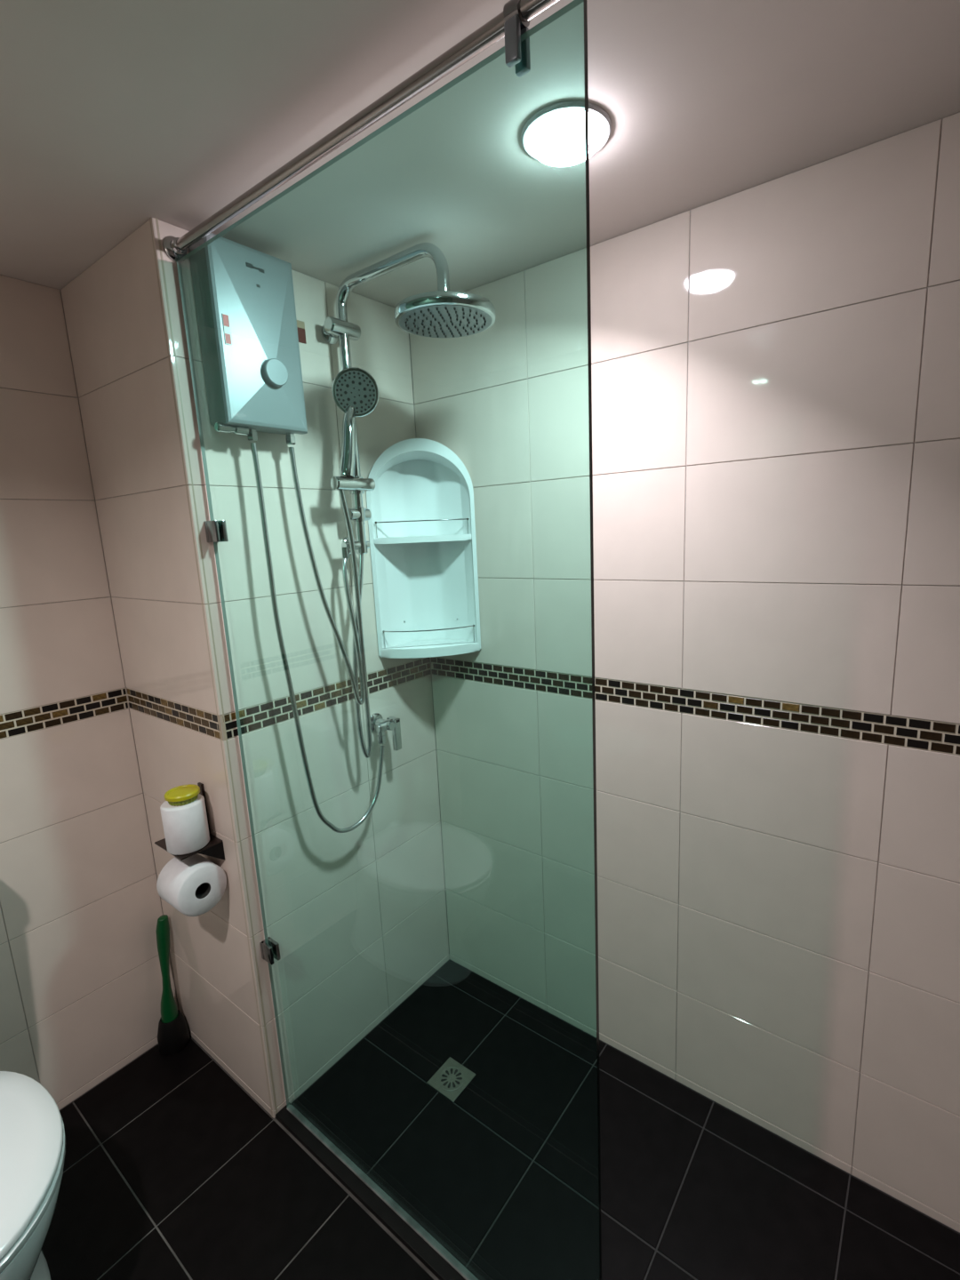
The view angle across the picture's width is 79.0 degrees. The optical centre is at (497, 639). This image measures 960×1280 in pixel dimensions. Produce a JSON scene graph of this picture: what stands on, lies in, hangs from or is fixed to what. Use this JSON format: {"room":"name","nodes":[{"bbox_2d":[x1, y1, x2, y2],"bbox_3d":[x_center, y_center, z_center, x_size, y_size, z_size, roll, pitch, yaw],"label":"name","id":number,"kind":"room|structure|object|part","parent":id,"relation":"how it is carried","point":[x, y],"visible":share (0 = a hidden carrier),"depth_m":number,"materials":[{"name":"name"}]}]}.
{"room":"bathroom","nodes":[
{"label":"bathroom","id":0,"kind":"room"},
{"bbox_2d":[0,274,179,1110],"bbox_3d":[-1.420,0.312,1.088,0.050,2.119,1.327,6,13,36],"label":"wall","id":1,"kind":"structure","parent":0,"point":[81,980],"depth_m":1.46,"materials":[{"name":"tile"}]},
{"bbox_2d":[60,217,449,1118],"bbox_3d":[-0.610,0.154,1.743,0.542,2.119,0.725,6,13,36],"label":"wall","id":2,"kind":"structure","parent":0,"point":[357,917],"depth_m":1.45,"materials":[{"name":"tile"}]},
{"bbox_2d":[154,782,225,887],"bbox_3d":[-0.736,0.460,1.381,0.133,0.222,0.097,6,13,36],"label":"toilet paper holder","id":3,"kind":"object","parent":2,"relation":"attached to","point":[214,848],"visible":0.2,"depth_m":1.38,"materials":[{"name":"brown metal"}]},
{"bbox_2d":[160,784,209,855],"bbox_3d":[-0.726,0.414,1.351,0.090,0.138,0.090,6,13,36],"label":"jar","id":4,"kind":"object","parent":3,"relation":"on","point":[186,829],"depth_m":1.32,"materials":[{"name":"white plastic"}]},
{"bbox_3d":[-0.725,0.358,1.341,0.073,0.026,0.073,6,13,36],"label":"plastic cap","id":5,"kind":"part","parent":4,"relation":"part of","materials":[{"name":"yellow plastic"}]},
{"bbox_2d":[154,833,222,860],"bbox_3d":[-0.735,0.481,1.385,0.133,0.004,0.097,6,13,36],"label":"shelf","id":6,"kind":"object","parent":3,"relation":"attached to","point":[215,844],"depth_m":1.37,"materials":[{"name":"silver metal"}]},
{"bbox_2d":[156,853,226,916],"bbox_3d":[-0.723,0.577,1.380,0.105,0.117,0.117,6,13,36],"label":"toilet paper roll","id":7,"kind":"object","parent":3,"relation":"hanging from","point":[179,881],"visible":0.96,"depth_m":1.35,"materials":[{"name":"white paper"}]},
{"bbox_3d":[-0.709,0.407,1.407,0.019,0.130,0.006,6,13,36],"label":"plate","id":8,"kind":"part","parent":3,"relation":"part of","materials":[{"name":"brown metal"}]},
{"bbox_2d":[149,217,277,1117],"bbox_3d":[-0.612,0.207,1.300,0.012,2.059,0.012,6,13,36],"label":"trim","id":9,"kind":"structure","parent":2,"relation":"attached to","point":[221,716],"depth_m":1.27,"materials":[{"name":"beige"}]},
{"bbox_2d":[188,232,307,445],"bbox_3d":[-0.517,-0.615,1.227,0.102,0.377,0.205,6,13,36],"label":"water heater","id":10,"kind":"object","parent":2,"relation":"attached to","point":[244,300],"visible":0.95,"depth_m":1.19,"materials":[{"name":"grey plastic"}]},
{"bbox_2d":[222,313,231,343],"bbox_3d":[-0.537,-0.615,1.153,0.004,0.053,0.012,6,13,36],"label":"print","id":11,"kind":"object","parent":10,"relation":"attached to","point":[226,317],"depth_m":1.15,"materials":[{"name":"red paper"}]},
{"bbox_2d":[250,442,383,832],"bbox_3d":[-0.413,0.029,1.444,0.021,0.966,0.297,6,13,36],"label":"hose","id":12,"kind":"object","parent":10,"relation":"hanging from","point":[253,447],"visible":1,"depth_m":1.34,"materials":[{"name":"metal"}]},
{"bbox_2d":[288,447,365,704],"bbox_3d":[-0.402,-0.137,1.416,0.048,0.630,0.137,6,13,36],"label":"hose","id":13,"kind":"object","parent":10,"relation":"attached to","point":[360,700],"visible":1,"depth_m":1.43,"materials":[{"name":"metal"}]},
{"bbox_2d":[296,320,306,343],"bbox_3d":[-0.465,-0.725,1.367,0.001,0.048,0.033,6,13,36],"label":"warning label","id":14,"kind":"object","parent":2,"relation":"attached to","point":[300,325],"visible":0.64,"depth_m":1.37,"materials":[{"name":"red paper"}]},
{"bbox_2d":[162,0,559,262],"bbox_3d":[0.208,-0.683,0.515,2.099,0.044,0.044,6,13,36],"label":"support rail","id":15,"kind":"object","parent":2,"relation":"attached to","point":[492,31],"visible":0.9,"depth_m":0.79,"materials":[{"name":"grey metal"}]},
{"bbox_2d":[370,712,401,751],"bbox_3d":[-0.318,0.261,1.635,0.070,0.104,0.072,6,13,36],"label":"angle valve","id":16,"kind":"object","parent":2,"relation":"attached to","point":[379,724],"visible":0.96,"depth_m":1.63,"materials":[{"name":"silver metal"}]},
{"bbox_3d":[-0.293,0.264,1.648,0.036,0.091,0.022,6,13,36],"label":"handle","id":17,"kind":"part","parent":16,"relation":"part of","materials":[{"name":"silver metal"}]},
{"bbox_2d":[321,242,495,558],"bbox_3d":[-0.210,-0.519,1.331,0.484,0.652,0.212,6,13,36],"label":"shower","id":18,"kind":"object","parent":2,"relation":"attached to","point":[443,312],"visible":0.96,"depth_m":1.26,"materials":[{"name":"silver metal"}]},
{"bbox_2d":[331,367,378,477],"bbox_3d":[-0.339,-0.518,1.397,0.113,0.251,0.060,-9,13,-32],"label":"shower","id":19,"kind":"object","parent":18,"relation":"attached to","point":[355,391],"visible":1,"depth_m":1.38,"materials":[{"name":"silver metal"}]},
{"bbox_3d":[-0.353,-0.483,1.392,0.036,0.185,0.080,3,12,27],"label":"handle","id":20,"kind":"part","parent":19,"relation":"part of","materials":[{"name":"silver metal"}]},
{"bbox_3d":[-0.335,-0.586,1.378,0.095,0.092,0.026,-5,11,-11],"label":"plate","id":21,"kind":"part","parent":19,"relation":"part of","materials":[{"name":"grey"}]},
{"bbox_2d":[338,489,372,758],"bbox_3d":[-0.359,-0.025,1.491,0.035,0.693,0.108,-1,11,7],"label":"shower hose","id":22,"kind":"object","parent":18,"relation":"hanging from","point":[357,574],"visible":0.94,"depth_m":1.50,"materials":[{"name":"metal"}]},
{"bbox_2d":[0,0,959,307],"bbox_3d":[-0.192,-0.714,0.386,2.692,0.050,2.050,6,13,36],"label":"ceiling","id":23,"kind":"structure","parent":0,"point":[116,116],"depth_m":0.87,"materials":[{"name":"paint"}]},
{"bbox_2d":[520,100,611,167],"bbox_3d":[0.109,-0.788,0.923,0.142,0.028,0.142,6,13,36],"label":"ceiling light","id":24,"kind":"object","parent":23,"relation":"in","point":[555,135],"visible":0.95,"depth_m":0.89,"materials":[{"name":"white plastic"}]},
{"bbox_2d":[41,959,959,1279],"bbox_3d":[-0.103,1.362,0.775,2.692,0.060,2.050,6,13,36],"label":"floor","id":25,"kind":"structure","parent":0,"point":[172,1170],"depth_m":1.33,"materials":[{"name":"tile"}]},
{"bbox_2d":[0,1071,65,1279],"bbox_3d":[-1.052,0.894,1.038,0.682,0.841,0.377,6,13,36],"label":"toilet","id":26,"kind":"object","parent":25,"relation":"on","point":[33,1137],"visible":1,"depth_m":1.01,"materials":[{"name":"white ceramic"}]},
{"bbox_3d":[-1.010,1.131,1.058,0.599,0.365,0.368,6,13,36],"label":"bowl","id":27,"kind":"part","parent":26,"relation":"part of","materials":[{"name":"white ceramic"}]},
{"bbox_2d":[155,914,190,1055],"bbox_3d":[-0.959,0.991,1.678,0.081,0.407,0.081,6,13,36],"label":"toilet brush","id":28,"kind":"object","parent":25,"relation":"on","point":[173,1036],"visible":1,"depth_m":1.67,"materials":[{"name":"green plastic"}]},
{"bbox_3d":[-0.957,0.949,1.676,0.044,0.323,0.058,6,13,36],"label":"handle","id":29,"kind":"part","parent":28,"relation":"part of","materials":[{"name":"green plastic"}]},
{"bbox_2d":[157,1009,190,1055],"bbox_3d":[-0.953,1.145,1.707,0.081,0.095,0.081,6,13,36],"label":"toilet brush holder","id":30,"kind":"object","parent":25,"relation":"on","point":[173,1036],"depth_m":1.68,"materials":[{"name":"black plastic"}]},
{"bbox_2d":[275,1102,479,1279],"bbox_3d":[0.287,1.293,0.876,2.100,0.014,0.042,6,13,36],"label":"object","id":31,"kind":"structure","parent":25,"relation":"on","point":[436,1263],"depth_m":1.28,"materials":[{"name":"stone"}]},
{"bbox_2d":[286,1104,478,1279],"bbox_3d":[-0.181,1.237,1.235,0.893,0.003,0.014,6,13,36],"label":"trim","id":32,"kind":"structure","parent":31,"relation":"on","point":[386,1198],"depth_m":1.28,"materials":[{"name":"grey metal"}]},
{"bbox_2d":[176,0,601,1279],"bbox_3d":[-0.228,0.258,1.056,0.903,1.992,0.028,6,13,36],"label":"glass panel","id":33,"kind":"object","parent":32,"relation":"on","point":[516,48],"visible":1,"depth_m":0.81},
{"bbox_2d":[426,1056,475,1102],"bbox_3d":[-0.123,1.181,1.568,0.094,0.005,0.094,6,13,36],"label":"floor drain","id":34,"kind":"object","parent":25,"relation":"on","point":[452,1078],"visible":1,"depth_m":1.56,"materials":[{"name":"metal"}]},
{"bbox_2d":[409,112,959,1232],"bbox_3d":[0.669,0.200,1.207,2.150,2.119,0.050,6,13,36],"label":"wall","id":35,"kind":"structure","parent":0,"point":[775,364],"depth_m":1.26,"materials":[{"name":"tile"}]},
{"bbox_2d":[366,438,480,658],"bbox_3d":[-0.202,-0.249,1.608,0.207,0.590,0.207,6,13,36],"label":"corner shelf","id":36,"kind":"object","parent":35,"relation":"attached to","point":[421,524],"visible":0.98,"depth_m":1.66,"materials":[{"name":"white plastic"}]},
{"bbox_3d":[-0.205,-0.307,1.597,0.257,0.045,0.017,-4,11,-8],"label":"guard rail","id":37,"kind":"part","parent":36,"relation":"part of","materials":[{"name":"silver metal"}]},
{"bbox_3d":[-0.209,-0.284,1.639,0.266,0.017,0.101,-4,11,-8],"label":"shelf","id":38,"kind":"part","parent":36,"relation":"part of","materials":[{"name":"white plastic"}]},
{"bbox_3d":[-0.190,-0.007,1.641,0.262,0.052,0.041,-4,11,-8],"label":"guard rail","id":39,"kind":"part","parent":36,"relation":"part of","materials":[{"name":"silver metal"}]},
{"bbox_3d":[-0.194,0.024,1.683,0.286,0.026,0.129,-4,11,-8],"label":"shelf","id":40,"kind":"part","parent":36,"relation":"part of","materials":[{"name":"white plastic"}]}
]}

